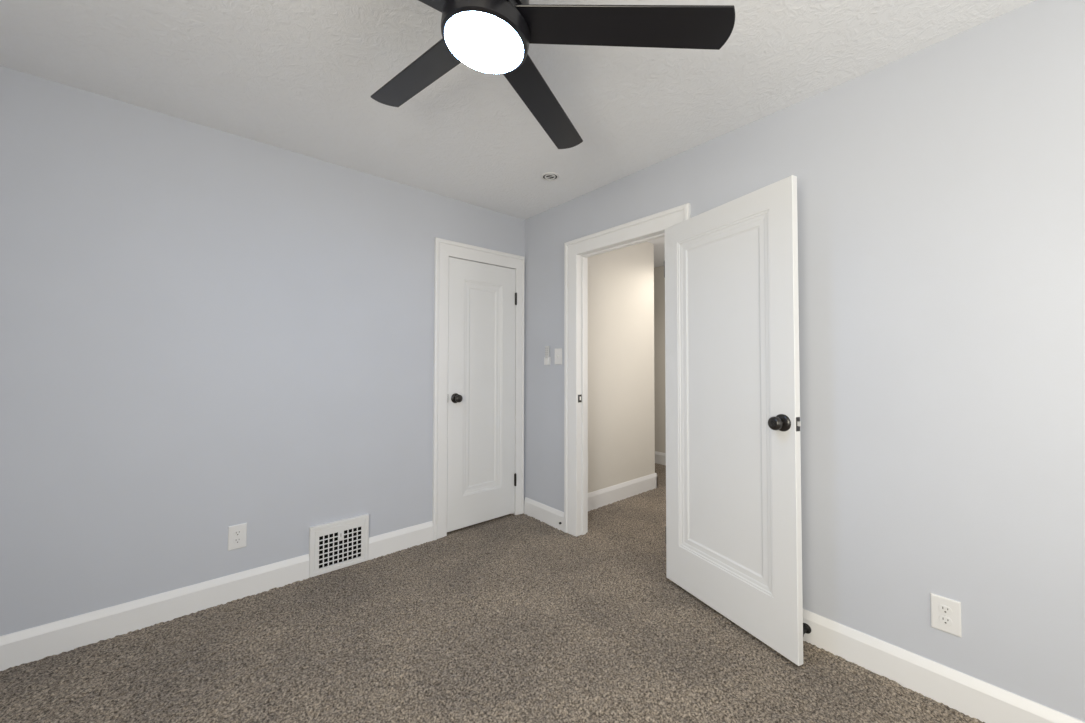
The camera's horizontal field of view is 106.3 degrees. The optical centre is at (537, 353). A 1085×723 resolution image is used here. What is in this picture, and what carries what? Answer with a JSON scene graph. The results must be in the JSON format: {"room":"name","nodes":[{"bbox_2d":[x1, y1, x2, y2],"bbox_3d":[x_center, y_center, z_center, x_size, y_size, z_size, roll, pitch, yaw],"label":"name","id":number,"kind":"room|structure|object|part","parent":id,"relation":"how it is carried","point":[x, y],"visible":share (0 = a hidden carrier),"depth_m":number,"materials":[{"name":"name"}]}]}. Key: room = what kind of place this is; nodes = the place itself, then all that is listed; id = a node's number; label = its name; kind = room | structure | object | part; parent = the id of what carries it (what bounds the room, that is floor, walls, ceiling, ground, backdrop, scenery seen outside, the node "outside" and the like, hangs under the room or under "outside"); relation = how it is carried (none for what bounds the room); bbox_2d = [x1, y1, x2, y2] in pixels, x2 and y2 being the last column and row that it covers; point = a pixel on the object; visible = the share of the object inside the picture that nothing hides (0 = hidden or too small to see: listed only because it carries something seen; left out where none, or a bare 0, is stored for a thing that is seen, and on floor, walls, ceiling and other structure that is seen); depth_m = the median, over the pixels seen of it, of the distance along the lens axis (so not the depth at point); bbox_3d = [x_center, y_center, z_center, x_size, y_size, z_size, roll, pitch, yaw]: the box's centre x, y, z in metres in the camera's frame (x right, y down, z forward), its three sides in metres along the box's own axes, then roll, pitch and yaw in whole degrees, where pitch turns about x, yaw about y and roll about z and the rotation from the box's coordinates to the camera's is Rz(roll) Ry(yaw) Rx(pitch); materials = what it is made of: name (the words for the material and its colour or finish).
{"room":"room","nodes":[
{"label":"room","id":0,"kind":"room"},
{"bbox_2d":[0,66,524,635],"bbox_3d":[-1.474,0.063,2.312,3.689,2.440,0.105,1,-2,-40],"label":"wall","id":1,"kind":"structure","parent":0,"point":[204,330],"depth_m":2.02,"materials":[{"name":"blue paint"}]},
{"bbox_2d":[0,521,432,670],"bbox_3d":[-1.743,1.215,1.978,2.647,0.140,0.016,1,-2,-40],"label":"baseboard","id":2,"kind":"structure","parent":1,"relation":"attached to","point":[36,643],"depth_m":1.94,"materials":[{"name":"white paint"}]},
{"bbox_2d":[228,523,246,550],"bbox_3d":[-1.574,0.960,2.132,0.079,0.124,0.008,1,-2,-40],"label":"wall outlet","id":3,"kind":"object","parent":1,"relation":"attached to","point":[237,534],"visible":1,"depth_m":2.13,"materials":[{"name":"white plastic"}]},
{"bbox_2d":[233,538,241,543],"bbox_3d":[-1.573,0.979,2.130,0.034,0.027,0.002,1,-2,-40],"label":"receptacle","id":4,"kind":"object","parent":3,"relation":"attached to","point":[235,540],"depth_m":2.13,"materials":[{"name":"white plastic"}]},
{"bbox_2d":[234,530,241,535],"bbox_3d":[-1.573,0.940,2.131,0.034,0.027,0.002,1,-2,-40],"label":"receptacle","id":5,"kind":"object","parent":3,"relation":"attached to","point":[236,532],"depth_m":2.13,"materials":[{"name":"white plastic"}]},
{"bbox_2d":[309,514,368,577],"bbox_3d":[-1.185,1.147,2.442,0.329,0.284,0.034,1,-2,-40],"label":"air vent","id":6,"kind":"object","parent":1,"relation":"in","point":[339,544],"visible":1,"depth_m":2.44,"materials":[{"name":"white plastic"}]},
{"bbox_2d":[432,237,524,539],"bbox_3d":[-0.458,0.245,3.156,0.803,2.121,0.128,1,-2,-40],"label":"door frame","id":7,"kind":"structure","parent":1,"relation":"attached to","point":[444,249],"depth_m":2.92,"materials":[{"name":"white paint"}]},
{"bbox_2d":[447,257,516,531],"bbox_3d":[-0.405,0.293,3.116,0.619,1.982,0.102,1,-2,-40],"label":"door","id":8,"kind":"structure","parent":1,"relation":"in","point":[482,300],"depth_m":3.12,"materials":[{"name":"white paint"}]},
{"bbox_3d":[-0.578,0.325,2.941,0.057,0.057,0.054,1,-2,-40],"label":"knob","id":9,"kind":"part","parent":8,"relation":"part of","materials":[{"name":"black metal"}]},
{"bbox_2d":[0,463,984,722],"bbox_3d":[0.270,1.281,1.973,5.910,0.012,5.200,1,-2,-40],"label":"floor","id":10,"kind":"structure","parent":0,"point":[510,618],"depth_m":1.71,"materials":[{"name":"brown carpet"}]},
{"bbox_2d":[0,0,1034,266],"bbox_3d":[0.277,-1.209,2.054,5.980,0.100,5.270,1,-2,-40],"label":"ceiling","id":11,"kind":"structure","parent":0,"point":[298,76],"depth_m":1.70,"materials":[{"name":"white paint"}]},
{"bbox_2d":[541,172,558,180],"bbox_3d":[0.078,-1.143,2.633,0.116,0.006,0.116,1,-2,-40],"label":"ceiling fitting","id":12,"kind":"object","parent":11,"relation":"attached to","point":[550,176],"visible":1,"depth_m":2.63,"materials":[{"name":"white plastic"}]},
{"bbox_2d":[371,0,734,148],"bbox_3d":[-0.184,-1.018,1.203,1.296,0.326,1.274,1,-2,-40],"label":"ceiling fan","id":13,"kind":"object","parent":11,"relation":"hanging from","point":[487,36],"visible":1,"depth_m":1.15,"materials":[{"name":"black wood"}]},
{"bbox_3d":[-0.421,-0.992,1.449,0.593,0.079,0.117,-1,-2,45],"label":"blade","id":14,"kind":"part","parent":13,"relation":"part of","materials":[{"name":"black wood"}]},
{"bbox_3d":[-0.481,-1.006,1.003,0.594,0.099,0.114,1,-2,-28],"label":"blade","id":15,"kind":"part","parent":13,"relation":"part of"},
{"bbox_3d":[0.020,-0.932,1.527,0.117,0.039,0.596,-1,-2,26],"label":"blade","id":16,"kind":"part","parent":13,"relation":"part of","materials":[{"name":"black wood"}]},
{"bbox_3d":[0.228,-0.908,1.128,0.592,0.104,0.116,0,-1,8],"label":"blade","id":17,"kind":"part","parent":13,"relation":"part of","materials":[{"name":"black wood"}]},
{"bbox_2d":[587,242,654,492],"bbox_3d":[0.164,0.114,4.240,1.316,2.440,1.548,1,-2,-40],"label":"wall","id":18,"kind":"structure","parent":0,"point":[621,407],"depth_m":3.73,"materials":[{"name":"white paint"}]},
{"bbox_2d":[588,473,656,510],"bbox_3d":[0.179,1.267,4.217,1.315,0.152,1.564,1,-2,-40],"label":"baseboard","id":19,"kind":"structure","parent":18,"relation":"attached to","point":[609,495],"depth_m":3.68,"materials":[{"name":"white paint"}]},
{"bbox_2d":[654,266,665,452],"bbox_3d":[2.039,0.124,4.487,0.100,2.440,3.800,1,-2,-40],"label":"wall","id":20,"kind":"structure","parent":0,"point":[659,280],"depth_m":5.04,"materials":[{"name":"white paint"}]},
{"bbox_2d":[655,451,665,464],"bbox_3d":[1.765,1.282,4.688,0.016,0.152,2.900,1,-2,-40],"label":"baseboard","id":21,"kind":"structure","parent":20,"relation":"attached to","point":[660,458],"depth_m":4.99,"materials":[{"name":"white paint"}]},
{"bbox_2d":[524,0,1084,721],"bbox_3d":[1.198,0.060,1.931,0.100,2.440,3.934,1,-2,-40],"label":"wall","id":22,"kind":"structure","parent":0,"point":[941,185],"depth_m":1.51,"materials":[{"name":"blue paint"}]},
{"bbox_2d":[544,357,549,364],"bbox_3d":[0.072,0.056,3.163,0.022,0.062,0.052,1,-2,-40],"label":"cradle","id":23,"kind":"object","parent":22,"relation":"attached to","point":[546,360],"visible":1,"depth_m":3.15,"materials":[{"name":"white plastic"}]},
{"bbox_2d":[545,346,548,357],"bbox_3d":[0.072,0.011,3.164,0.013,0.140,0.039,1,-2,-40],"label":"remote control","id":24,"kind":"object","parent":23,"relation":"in","point":[546,347],"visible":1,"depth_m":3.16,"materials":[{"name":"grey plastic"}]},
{"bbox_2d":[555,348,561,363],"bbox_3d":[0.149,0.021,3.077,0.016,0.121,0.079,1,-2,-40],"label":"light switch","id":25,"kind":"object","parent":22,"relation":"attached to","point":[558,352],"visible":1,"depth_m":3.07,"materials":[{"name":"white plastic"}]},
{"bbox_2d":[564,203,690,536],"bbox_3d":[0.564,0.232,2.665,0.138,2.129,0.996,1,-2,-40],"label":"door frame","id":26,"kind":"structure","parent":22,"relation":"attached to","point":[651,227],"depth_m":2.94,"materials":[{"name":"white paint"}]},
{"bbox_2d":[664,175,802,665],"bbox_3d":[0.933,0.267,2.014,0.167,1.996,0.769,1,-1,-20],"label":"door","id":27,"kind":"structure","parent":22,"relation":"in","point":[733,529],"depth_m":1.91,"materials":[{"name":"white paint"}]},
{"bbox_3d":[0.990,0.289,1.693,0.060,0.057,0.056,1,-2,-40],"label":"knob","id":28,"kind":"part","parent":27,"relation":"part of","materials":[{"name":"black metal"}]},
{"bbox_3d":[1.063,0.289,1.665,0.025,0.058,0.003,1,-2,-25],"label":"latch plate","id":29,"kind":"part","parent":27,"relation":"part of","materials":[{"name":"black metal"}]},
{"bbox_2d":[524,497,1084,722],"bbox_3d":[1.120,1.219,1.902,0.016,0.140,3.790,1,-2,-40],"label":"baseboard","id":30,"kind":"structure","parent":22,"relation":"attached to","point":[971,696],"depth_m":1.53,"materials":[{"name":"white paint"}]},
{"bbox_2d":[803,623,810,636],"bbox_3d":[1.160,1.219,1.782,0.078,0.042,0.042,1,-2,-40],"label":"door stop","id":31,"kind":"object","parent":22,"relation":"attached to","point":[806,628],"visible":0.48,"depth_m":1.79,"materials":[{"name":"black rubber"}]},
{"bbox_2d":[930,593,961,637],"bbox_3d":[1.486,0.953,1.484,0.008,0.124,0.079,1,-2,-40],"label":"wall outlet","id":32,"kind":"object","parent":22,"relation":"attached to","point":[945,612],"visible":1,"depth_m":1.48,"materials":[{"name":"white plastic"}]},
{"bbox_2d":[939,615,951,625],"bbox_3d":[1.484,0.973,1.482,0.002,0.027,0.034,1,-2,-40],"label":"receptacle","id":33,"kind":"object","parent":32,"relation":"attached to","point":[944,620],"depth_m":1.48,"materials":[{"name":"white plastic"}]},
{"bbox_2d":[939,605,951,614],"bbox_3d":[1.485,0.934,1.483,0.002,0.027,0.034,1,-2,-40],"label":"receptacle","id":34,"kind":"object","parent":32,"relation":"attached to","point":[943,609],"depth_m":1.48,"materials":[{"name":"white plastic"}]}
]}

